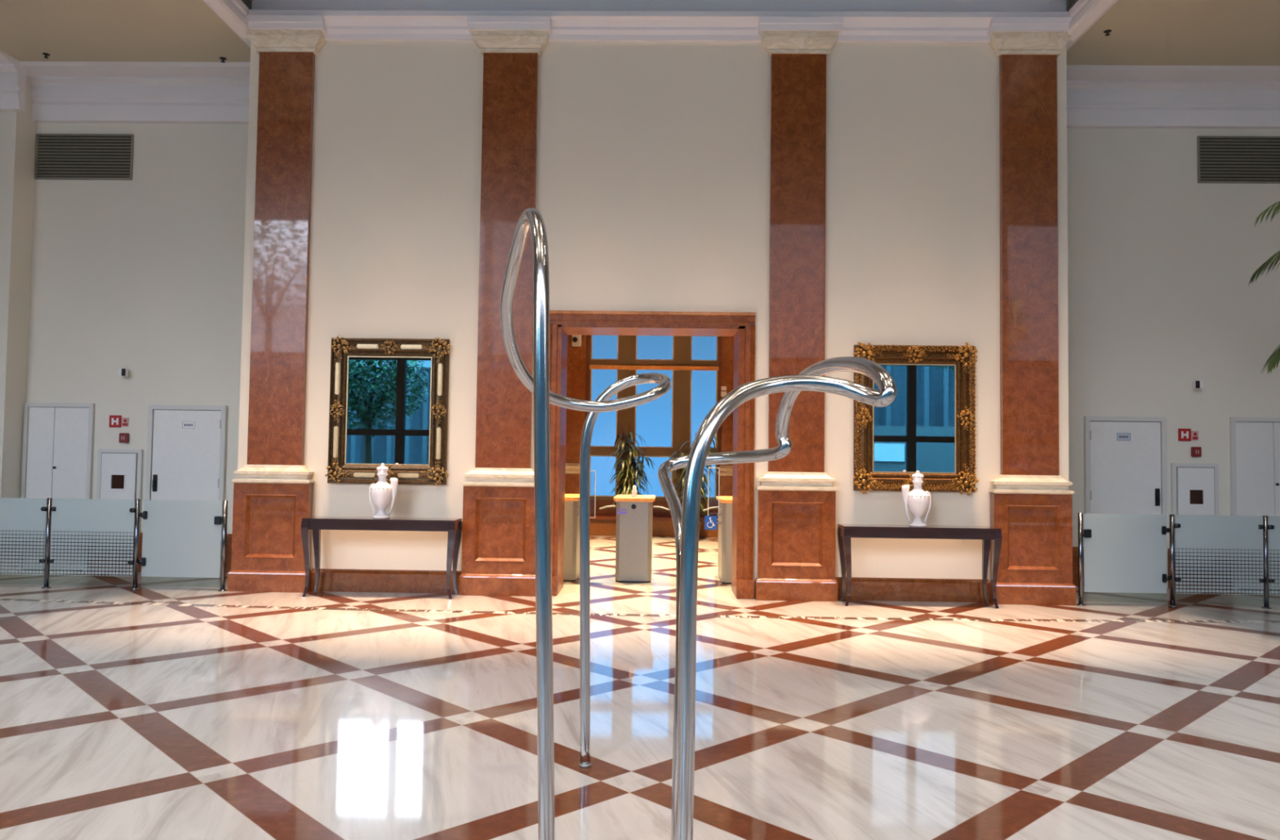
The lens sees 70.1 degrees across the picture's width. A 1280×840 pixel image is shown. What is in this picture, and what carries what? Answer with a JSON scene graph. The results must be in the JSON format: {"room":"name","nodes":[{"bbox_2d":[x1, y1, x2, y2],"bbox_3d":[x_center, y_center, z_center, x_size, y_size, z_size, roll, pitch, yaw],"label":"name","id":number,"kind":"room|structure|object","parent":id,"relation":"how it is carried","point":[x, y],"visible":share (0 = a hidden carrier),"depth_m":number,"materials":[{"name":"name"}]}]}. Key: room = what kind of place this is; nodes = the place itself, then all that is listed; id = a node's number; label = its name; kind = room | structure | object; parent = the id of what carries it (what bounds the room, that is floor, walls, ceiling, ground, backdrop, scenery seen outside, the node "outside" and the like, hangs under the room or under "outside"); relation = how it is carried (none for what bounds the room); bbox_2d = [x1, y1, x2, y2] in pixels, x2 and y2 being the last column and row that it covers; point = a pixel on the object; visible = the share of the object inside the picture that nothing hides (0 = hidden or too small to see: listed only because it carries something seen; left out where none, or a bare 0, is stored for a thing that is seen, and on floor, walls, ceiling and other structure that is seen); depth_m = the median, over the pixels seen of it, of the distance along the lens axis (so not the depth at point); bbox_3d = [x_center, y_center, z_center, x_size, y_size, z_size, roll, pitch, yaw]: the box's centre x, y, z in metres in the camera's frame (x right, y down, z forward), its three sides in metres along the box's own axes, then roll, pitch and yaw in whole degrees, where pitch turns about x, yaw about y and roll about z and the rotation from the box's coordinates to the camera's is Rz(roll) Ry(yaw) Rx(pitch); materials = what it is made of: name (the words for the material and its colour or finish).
{"room":"lobby","nodes":[
{"label":"lobby","id":0,"kind":"room"},
{"bbox_2d":[0,75,248,573],"bbox_3d":[-8.098,-1.299,11.386,7.500,6.300,0.570,1,-2,1],"label":"wall","id":1,"kind":"structure","parent":0,"point":[143,275],"depth_m":11.44,"materials":[{"name":"paint"}]},
{"bbox_2d":[17,402,94,571],"bbox_3d":[-7.250,0.825,11.341,0.870,2.075,0.050,1,-2,1],"label":"door","id":2,"kind":"structure","parent":1,"relation":"in","point":[57,451],"depth_m":11.35,"materials":[{"name":"white paint"}]},
{"bbox_2d":[34,133,133,180],"bbox_3d":[-7.010,-3.321,11.514,1.240,0.580,0.030,1,-2,1],"label":"air vent","id":3,"kind":"object","parent":1,"relation":"in","point":[57,156],"visible":1,"depth_m":11.51,"materials":[{"name":"grey metal"}]},
{"bbox_2d":[88,532,142,572],"bbox_3d":[-6.471,1.631,11.296,0.690,0.480,0.040,1,-2,1],"label":"baseboard","id":4,"kind":"structure","parent":1,"relation":"attached to","point":[140,533],"depth_m":11.27,"materials":[{"name":"red stone"}]},
{"bbox_2d":[109,415,121,427],"bbox_3d":[-6.539,0.017,11.376,0.150,0.150,0.014,1,-2,1],"label":"sign","id":5,"kind":"object","parent":1,"relation":"attached to","point":[115,421],"visible":1,"depth_m":11.37,"materials":[{"name":"red plastic"}]},
{"bbox_2d":[96,448,143,551],"bbox_3d":[-6.463,0.991,11.310,0.550,1.260,0.064,1,-2,1],"label":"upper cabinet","id":6,"kind":"object","parent":1,"relation":"attached to","point":[119,471],"visible":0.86,"depth_m":11.30,"materials":[{"name":"white paint"}]},
{"bbox_2d":[118,368,128,377],"bbox_3d":[-6.407,-0.588,11.342,0.100,0.100,0.126,1,-2,1],"label":"wall sensor","id":7,"kind":"object","parent":1,"relation":"attached to","point":[122,371],"visible":1,"depth_m":11.29,"materials":[{"name":"white paint"}]},
{"bbox_2d":[119,432,128,442],"bbox_3d":[-6.412,0.223,11.346,0.104,0.120,0.053,1,-2,1],"label":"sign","id":8,"kind":"object","parent":1,"relation":"attached to","point":[123,437],"visible":1,"depth_m":11.32,"materials":[{"name":"red plastic"}]},
{"bbox_2d":[0,49,250,123],"bbox_3d":[-8.069,-4.076,11.148,7.500,0.570,0.870,1,-2,1],"label":"crown molding","id":9,"kind":"structure","parent":1,"relation":"attached to","point":[62,91],"depth_m":11.39,"materials":[{"name":"white paint"}]},
{"bbox_2d":[121,417,128,426],"bbox_3d":[-6.414,0.026,11.375,0.084,0.115,0.011,1,-2,1],"label":"sign","id":10,"kind":"object","parent":1,"relation":"attached to","point":[125,420],"visible":1,"depth_m":11.37,"materials":[{"name":"pink"}]},
{"bbox_2d":[145,404,227,572],"bbox_3d":[-5.631,0.849,11.285,0.970,2.065,0.089,1,-2,1],"label":"door","id":11,"kind":"structure","parent":1,"relation":"in","point":[186,444],"depth_m":11.31,"materials":[{"name":"white paint"}]},
{"bbox_2d":[225,533,231,573],"bbox_3d":[-4.761,1.653,11.258,0.750,0.480,0.040,1,-2,1],"label":"baseboard","id":12,"kind":"structure","parent":1,"relation":"attached to","point":[228,535],"depth_m":11.24,"materials":[{"name":"red stone"}]},
{"bbox_2d":[0,0,250,62],"bbox_3d":[-8.197,-4.522,9.677,7.300,0.200,4.050,1,-2,1],"label":"ceiling","id":13,"kind":"structure","parent":0,"point":[67,30],"depth_m":10.27,"materials":[{"name":"paint"}]},
{"bbox_2d":[42,52,50,58],"bbox_3d":[-7.072,-4.336,10.871,0.080,0.047,0.080,1,-2,1],"label":"sprinkler head","id":14,"kind":"object","parent":13,"relation":"attached to","point":[46,55],"visible":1,"depth_m":10.86},
{"bbox_2d":[219,57,226,62],"bbox_3d":[-4.990,-4.306,10.925,0.080,0.047,0.080,1,-2,1],"label":"sprinkler head","id":15,"kind":"object","parent":13,"relation":"attached to","point":[223,59],"visible":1,"depth_m":10.91},
{"bbox_2d":[0,535,1279,839],"bbox_3d":[0.033,1.915,7.758,24.000,0.200,21.300,1,-2,1],"label":"floor","id":16,"kind":"structure","parent":0,"point":[175,708],"depth_m":5.36,"materials":[{"name":"stone"}]},
{"bbox_2d":[0,497,140,590],"bbox_3d":[-6.904,1.323,9.887,3.030,0.970,0.090,1,-2,1],"label":"glass barrier","id":17,"kind":"object","parent":16,"relation":"on","point":[75,523],"visible":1,"depth_m":9.87,"materials":[{"name":"glass"}]},
{"bbox_2d":[137,499,227,591],"bbox_3d":[-4.920,1.348,9.842,0.970,0.970,0.090,1,-2,1],"label":"glass barrier","id":18,"kind":"object","parent":16,"relation":"on","point":[181,538],"visible":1,"depth_m":9.84,"materials":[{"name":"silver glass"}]},
{"bbox_2d":[301,515,462,599],"bbox_3d":[-2.720,1.447,9.639,1.610,0.815,0.370,1,-2,1],"label":"console table","id":19,"kind":"object","parent":16,"relation":"on","point":[454,526],"visible":0.99,"depth_m":9.49,"materials":[{"name":"brown wood"}]},
{"bbox_2d":[368,463,398,519],"bbox_3d":[-2.721,0.748,9.643,0.254,0.581,0.239,-1,-3,41],"label":"porcelain vase","id":20,"kind":"object","parent":19,"relation":"on","point":[382,492],"visible":1,"depth_m":9.60,"materials":[{"name":"white ceramic"}]},
{"bbox_2d":[563,471,595,582],"bbox_3d":[-0.780,1.284,11.303,0.490,1.325,0.845,1,-2,1],"label":"bollard","id":21,"kind":"object","parent":16,"relation":"on","point":[571,525],"visible":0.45,"depth_m":10.92,"materials":[{"name":"metal"}]},
{"bbox_2d":[500,207,671,839],"bbox_3d":[-0.282,0.469,3.634,0.552,2.350,1.737,0,-2,15],"label":"sculpture","id":22,"kind":"object","parent":16,"relation":"on","point":[531,219],"visible":1,"depth_m":2.81,"materials":[{"name":"silver metal"}]},
{"bbox_2d":[605,423,657,513],"bbox_3d":[-0.149,1.119,16.808,0.875,2.117,0.963,0,-3,27],"label":"potted plant","id":23,"kind":"object","parent":16,"relation":"on","point":[630,470],"visible":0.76,"depth_m":16.71,"materials":[{"name":"green plant"}]},
{"bbox_2d":[599,485,669,582],"bbox_3d":[-0.066,1.378,11.283,0.846,1.155,0.845,1,-2,1],"label":"bollard","id":24,"kind":"object","parent":16,"relation":"on","point":[633,537],"visible":1,"depth_m":10.90,"materials":[{"name":"metal"}]},
{"bbox_2d":[589,515,718,537],"bbox_3d":[0.229,2.027,17.399,2.500,0.360,0.400,1,-2,1],"label":"bench","id":25,"kind":"object","parent":16,"relation":"on","point":[602,525],"visible":0.32,"depth_m":17.24,"materials":[{"name":"brown wood"}]},
{"bbox_2d":[668,431,718,535],"bbox_3d":[0.926,1.134,16.750,0.998,2.111,0.880,1,-2,1],"label":"potted plant","id":26,"kind":"object","parent":16,"relation":"on","point":[703,494],"visible":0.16,"depth_m":16.66,"materials":[{"name":"green plant"}]},
{"bbox_2d":[702,466,732,584],"bbox_3d":[1.018,1.277,11.264,0.514,1.385,0.845,1,-2,1],"label":"bollard","id":27,"kind":"object","parent":16,"relation":"on","point":[725,503],"visible":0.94,"depth_m":10.88,"materials":[{"name":"metal"}]},
{"bbox_2d":[704,515,716,529],"bbox_3d":[0.848,1.231,10.931,0.144,0.165,0.021,1,-2,1],"label":"accessibility sign","id":28,"kind":"object","parent":27,"relation":"attached to","point":[710,522],"visible":1,"depth_m":10.93,"materials":[{"name":"blue plastic"}]},
{"bbox_2d":[657,356,897,839],"bbox_3d":[0.402,0.713,3.131,0.698,1.840,1.331,1,-2,1],"label":"sculpture","id":29,"kind":"object","parent":16,"relation":"on","point":[686,518],"visible":1,"depth_m":2.62,"materials":[{"name":"silver metal"}]},
{"bbox_2d":[836,524,1001,608],"bbox_3d":[2.893,1.516,9.513,1.610,0.815,0.370,1,-2,1],"label":"console table","id":30,"kind":"object","parent":16,"relation":"on","point":[845,532],"visible":0.99,"depth_m":9.36,"materials":[{"name":"brown wood"}]},
{"bbox_2d":[901,470,931,527],"bbox_3d":[2.892,0.818,9.526,0.254,0.581,0.239,-1,-3,41],"label":"porcelain vase","id":31,"kind":"object","parent":30,"relation":"on","point":[917,500],"visible":1,"depth_m":9.48,"materials":[{"name":"white ceramic"}]},
{"bbox_2d":[1075,512,1171,605],"bbox_3d":[5.087,1.472,9.617,0.970,0.970,0.090,1,-2,1],"label":"glass barrier","id":32,"kind":"object","parent":16,"relation":"on","point":[1123,553],"visible":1,"depth_m":9.61,"materials":[{"name":"glass"}]},
{"bbox_2d":[1168,514,1279,608],"bbox_3d":[7.071,1.496,9.572,3.030,0.970,0.090,1,-2,1],"label":"glass barrier","id":33,"kind":"object","parent":16,"relation":"on","point":[1208,540],"visible":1,"depth_m":9.59,"materials":[{"name":"glass"}]},
{"bbox_2d":[1248,200,1279,373],"bbox_3d":[6.689,-0.059,7.724,2.782,3.919,2.760,1,-2,1],"label":"potted palm","id":34,"kind":"object","parent":16,"relation":"on","point":[1274,359],"visible":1,"depth_m":7.92,"materials":[{"name":"plant"}]},
{"bbox_2d":[237,0,1068,581],"bbox_3d":[0.149,-2.835,10.296,9.000,9.500,0.610,1,-2,1],"label":"wall","id":35,"kind":"structure","parent":0,"point":[913,199],"depth_m":10.00,"materials":[{"name":"beige paint"}]},
{"bbox_2d":[226,29,325,592],"bbox_3d":[-3.950,-1.216,9.963,0.860,6.130,0.160,1,-2,1],"label":"pilaster","id":36,"kind":"object","parent":35,"relation":"attached to","point":[273,492],"visible":0.91,"depth_m":9.97,"materials":[{"name":"red stone"}]},
{"bbox_2d":[311,568,461,593],"bbox_3d":[-2.743,1.744,9.878,1.630,0.240,0.040,1,-2,1],"label":"baseboard","id":37,"kind":"structure","parent":35,"relation":"attached to","point":[415,581],"depth_m":9.86,"materials":[{"name":"red stone"}]},
{"bbox_2d":[324,335,450,485],"bbox_3d":[-2.732,-0.105,9.932,1.347,1.624,0.081,1,-2,1],"label":"wall mirror","id":38,"kind":"object","parent":35,"relation":"attached to","point":[388,397],"visible":0.95,"depth_m":9.94,"materials":[{"name":"brown wood"}]},
{"bbox_2d":[344,356,431,464],"bbox_3d":[-2.739,-0.103,9.947,0.930,1.185,0.008,1,-2,1],"label":"mirror glass","id":39,"kind":"object","parent":38,"relation":"attached to","point":[388,399],"depth_m":9.94,"materials":[{"name":"blue"}]},
{"bbox_2d":[458,30,548,596],"bbox_3d":[-1.461,-1.186,9.907,0.860,6.130,0.160,1,-2,1],"label":"pilaster","id":40,"kind":"object","parent":35,"relation":"attached to","point":[498,529],"visible":0.78,"depth_m":9.91,"materials":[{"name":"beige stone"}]},
{"bbox_2d":[549,310,755,599],"bbox_3d":[0.111,0.371,10.149,2.270,3.080,0.685,1,-2,1],"label":"door frame","id":41,"kind":"structure","parent":35,"relation":"in","point":[739,325],"depth_m":9.89,"materials":[{"name":"brown wood"}]},
{"bbox_2d":[241,8,1075,43],"bbox_3d":[0.160,-4.315,9.968,9.160,0.270,0.225,1,-2,1],"label":"crown molding","id":42,"kind":"structure","parent":35,"relation":"attached to","point":[562,25],"depth_m":9.94,"materials":[{"name":"white paint"}]},
{"bbox_2d":[754,31,839,601],"bbox_3d":[1.698,-1.147,9.836,0.860,6.130,0.160,1,-2,1],"label":"pilaster","id":43,"kind":"object","parent":35,"relation":"attached to","point":[796,504],"visible":1,"depth_m":9.85,"materials":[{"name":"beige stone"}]},
{"bbox_2d":[835,577,989,602],"bbox_3d":[2.905,1.814,9.751,1.630,0.240,0.040,1,-2,1],"label":"baseboard","id":44,"kind":"structure","parent":35,"relation":"attached to","point":[863,588],"depth_m":9.73,"materials":[{"name":"red stone"}]},
{"bbox_2d":[853,342,978,495],"bbox_3d":[2.954,-0.021,9.803,1.335,1.644,0.082,1,-2,1],"label":"wall mirror","id":45,"kind":"object","parent":35,"relation":"attached to","point":[929,426],"visible":0.92,"depth_m":9.80,"materials":[{"name":"brown wood"}]},
{"bbox_2d":[873,364,955,472],"bbox_3d":[2.949,-0.017,9.819,0.890,1.175,0.008,1,-2,1],"label":"mirror glass","id":46,"kind":"object","parent":45,"relation":"attached to","point":[912,433],"depth_m":9.81,"materials":[{"name":"blue"}]},
{"bbox_2d":[988,31,1075,605],"bbox_3d":[4.188,-1.116,9.780,0.860,6.130,0.160,1,-2,1],"label":"pilaster","id":47,"kind":"object","parent":35,"relation":"attached to","point":[1031,504],"visible":0.96,"depth_m":9.79,"materials":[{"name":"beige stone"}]},
{"bbox_2d":[1072,558,1073,583],"bbox_3d":[4.599,1.706,9.748,0.045,0.500,0.040,1,-2,1],"label":"baseboard","id":48,"kind":"structure","parent":35,"relation":"attached to","point":[1073,558],"depth_m":9.73,"materials":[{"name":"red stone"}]},
{"bbox_2d":[585,334,722,518],"bbox_3d":[0.280,0.162,17.785,3.900,4.120,0.200,1,-2,1],"label":"wall","id":49,"kind":"structure","parent":0,"point":[598,504],"depth_m":17.65,"materials":[{"name":"red wood"}]},
{"bbox_2d":[564,334,586,493],"bbox_3d":[-1.318,0.134,17.636,0.670,4.120,0.160,1,-2,1],"label":"pilaster","id":50,"kind":"object","parent":49,"relation":"attached to","point":[576,355],"visible":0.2,"depth_m":17.66,"materials":[{"name":"brown wood"}]},
{"bbox_2d":[572,334,582,346],"bbox_3d":[-1.222,-1.556,17.635,0.180,0.260,0.125,1,-2,1],"label":"security camera","id":51,"kind":"object","parent":50,"relation":"attached to","point":[576,339],"visible":0.76,"depth_m":17.59,"materials":[{"name":"white plastic"}]},
{"bbox_2d":[589,335,719,501],"bbox_3d":[0.262,-0.076,17.730,2.500,3.270,0.190,1,-2,1],"label":"window","id":52,"kind":"structure","parent":49,"relation":"in","point":[664,423],"depth_m":17.74,"materials":[{"name":"brown"}]},
{"bbox_2d":[716,336,733,496],"bbox_3d":[1.851,0.173,17.564,0.710,4.120,0.160,1,-2,1],"label":"pilaster","id":53,"kind":"object","parent":49,"relation":"attached to","point":[725,470],"visible":0.18,"depth_m":17.59,"materials":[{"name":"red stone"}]},
{"bbox_2d":[720,386,726,396],"bbox_3d":[1.615,-0.549,17.587,0.110,0.200,0.030,1,-2,1],"label":"thermostat","id":54,"kind":"object","parent":53,"relation":"attached to","point":[723,388],"visible":0.92,"depth_m":17.57,"materials":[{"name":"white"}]},
{"bbox_2d":[1066,0,1279,65],"bbox_3d":[8.498,-4.316,9.302,7.300,0.200,4.050,1,-2,1],"label":"ceiling","id":55,"kind":"structure","parent":0,"point":[1144,32],"depth_m":10.00,"materials":[{"name":"paint"}]},
{"bbox_2d":[1103,29,1111,35],"bbox_3d":[5.090,-4.212,9.938,0.080,0.047,0.080,1,-2,1],"label":"sprinkler head","id":56,"kind":"object","parent":55,"relation":"attached to","point":[1107,31],"visible":1,"depth_m":9.93},
{"bbox_2d":[1066,128,1279,548],"bbox_3d":[8.396,-1.095,11.015,7.500,6.300,0.570,1,-2,1],"label":"wall","id":57,"kind":"structure","parent":0,"point":[1162,262],"depth_m":11.16,"materials":[{"name":"paint"}]},
{"bbox_2d":[1072,546,1084,586],"bbox_3d":[4.985,1.773,11.039,0.750,0.480,0.040,1,-2,1],"label":"baseboard","id":58,"kind":"structure","parent":57,"relation":"attached to","point":[1075,549],"depth_m":11.01,"materials":[{"name":"red stone"}]},
{"bbox_2d":[1083,416,1168,588],"bbox_3d":[5.875,0.991,11.026,0.970,2.065,0.089,1,-2,1],"label":"door","id":59,"kind":"structure","parent":57,"relation":"in","point":[1125,457],"depth_m":11.05,"materials":[{"name":"white paint"}]},
{"bbox_2d":[1066,65,1279,128],"bbox_3d":[8.425,-3.872,10.777,7.500,0.570,0.870,1,-2,1],"label":"crown molding","id":60,"kind":"structure","parent":57,"relation":"attached to","point":[1099,96],"depth_m":11.12,"materials":[{"name":"white paint"}]},
{"bbox_2d":[1177,428,1191,440],"bbox_3d":[6.611,0.180,11.081,0.150,0.150,0.014,1,-2,1],"label":"sign","id":61,"kind":"object","parent":57,"relation":"attached to","point":[1184,434],"visible":1,"depth_m":11.08,"materials":[{"name":"red plastic"}]},
{"bbox_2d":[1191,431,1198,439],"bbox_3d":[6.736,0.189,11.079,0.084,0.115,0.011,1,-2,1],"label":"sign","id":62,"kind":"object","parent":57,"relation":"attached to","point":[1194,434],"visible":1,"depth_m":11.08,"materials":[{"name":"pink"}]},
{"bbox_2d":[1170,462,1219,568],"bbox_3d":[6.703,1.155,11.014,0.550,1.260,0.064,1,-2,1],"label":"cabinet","id":63,"kind":"object","parent":57,"relation":"attached to","point":[1194,487],"visible":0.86,"depth_m":11.01,"materials":[{"name":"white paint"}]},
{"bbox_2d":[1191,446,1201,457],"bbox_3d":[6.733,0.386,11.050,0.104,0.120,0.053,1,-2,1],"label":"sign","id":64,"kind":"object","parent":57,"relation":"attached to","point":[1196,451],"visible":1,"depth_m":11.03,"materials":[{"name":"red plastic"}]},
{"bbox_2d":[1192,380,1203,389],"bbox_3d":[6.738,-0.425,11.046,0.100,0.100,0.126,1,-2,1],"label":"wall sensor","id":65,"kind":"object","parent":57,"relation":"attached to","point":[1197,384],"visible":1,"depth_m":10.99,"materials":[{"name":"white paint"}]},
{"bbox_2d":[1167,548,1231,589],"bbox_3d":[6.730,1.795,10.999,0.760,0.480,0.040,1,-2,1],"label":"baseboard","id":66,"kind":"structure","parent":57,"relation":"attached to","point":[1168,549],"depth_m":10.98,"materials":[{"name":"red stone"}]},
{"bbox_2d":[1196,135,1279,183],"bbox_3d":[7.501,-3.192,11.190,1.310,0.580,0.030,1,-2,1],"label":"air vent","id":67,"kind":"object","parent":57,"relation":"in","point":[1243,159],"visible":1,"depth_m":11.19,"materials":[{"name":"grey metal"}]},
{"bbox_2d":[1229,417,1279,590],"bbox_3d":[7.650,1.009,11.006,1.020,2.075,0.050,1,-2,1],"label":"door","id":68,"kind":"structure","parent":57,"relation":"in","point":[1254,442],"depth_m":11.02,"materials":[{"name":"white paint"}]},
{"bbox_3d":[-8.094,-6.103,8.923,7.500,3.300,2.820,1,-2,1],"label":"wall","id":69,"kind":"structure","parent":0,"visible":0},
{"bbox_2d":[203,0,250,47],"bbox_3d":[-4.440,-4.398,9.535,0.300,0.280,3.940,1,-2,1],"label":"crown molding","id":70,"kind":"structure","parent":69,"relation":"attached to","point":[233,13],"depth_m":9.74,"materials":[{"name":"white paint"}]},
{"bbox_2d":[240,0,251,8],"bbox_3d":[-4.335,-4.807,9.529,0.020,0.520,1.240,1,-2,1],"label":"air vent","id":71,"kind":"object","parent":69,"relation":"in","point":[247,2],"visible":0.56,"depth_m":10.07,"materials":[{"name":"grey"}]},
{"bbox_3d":[8.400,-5.899,8.553,7.500,3.300,2.820,1,-2,1],"label":"wall","id":72,"kind":"structure","parent":0,"visible":0},
{"bbox_2d":[1066,0,1078,11],"bbox_3d":[4.642,-4.696,9.327,0.020,0.520,1.240,1,-2,1],"label":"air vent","id":73,"kind":"object","parent":72,"relation":"in","point":[1069,3],"visible":0.62,"depth_m":9.87,"materials":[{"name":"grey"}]},
{"bbox_2d":[1066,0,1117,51],"bbox_3d":[4.737,-4.285,9.328,0.300,0.280,3.940,1,-2,1],"label":"crown molding","id":74,"kind":"structure","parent":72,"relation":"attached to","point":[1084,14],"depth_m":9.52,"materials":[{"name":"white paint"}]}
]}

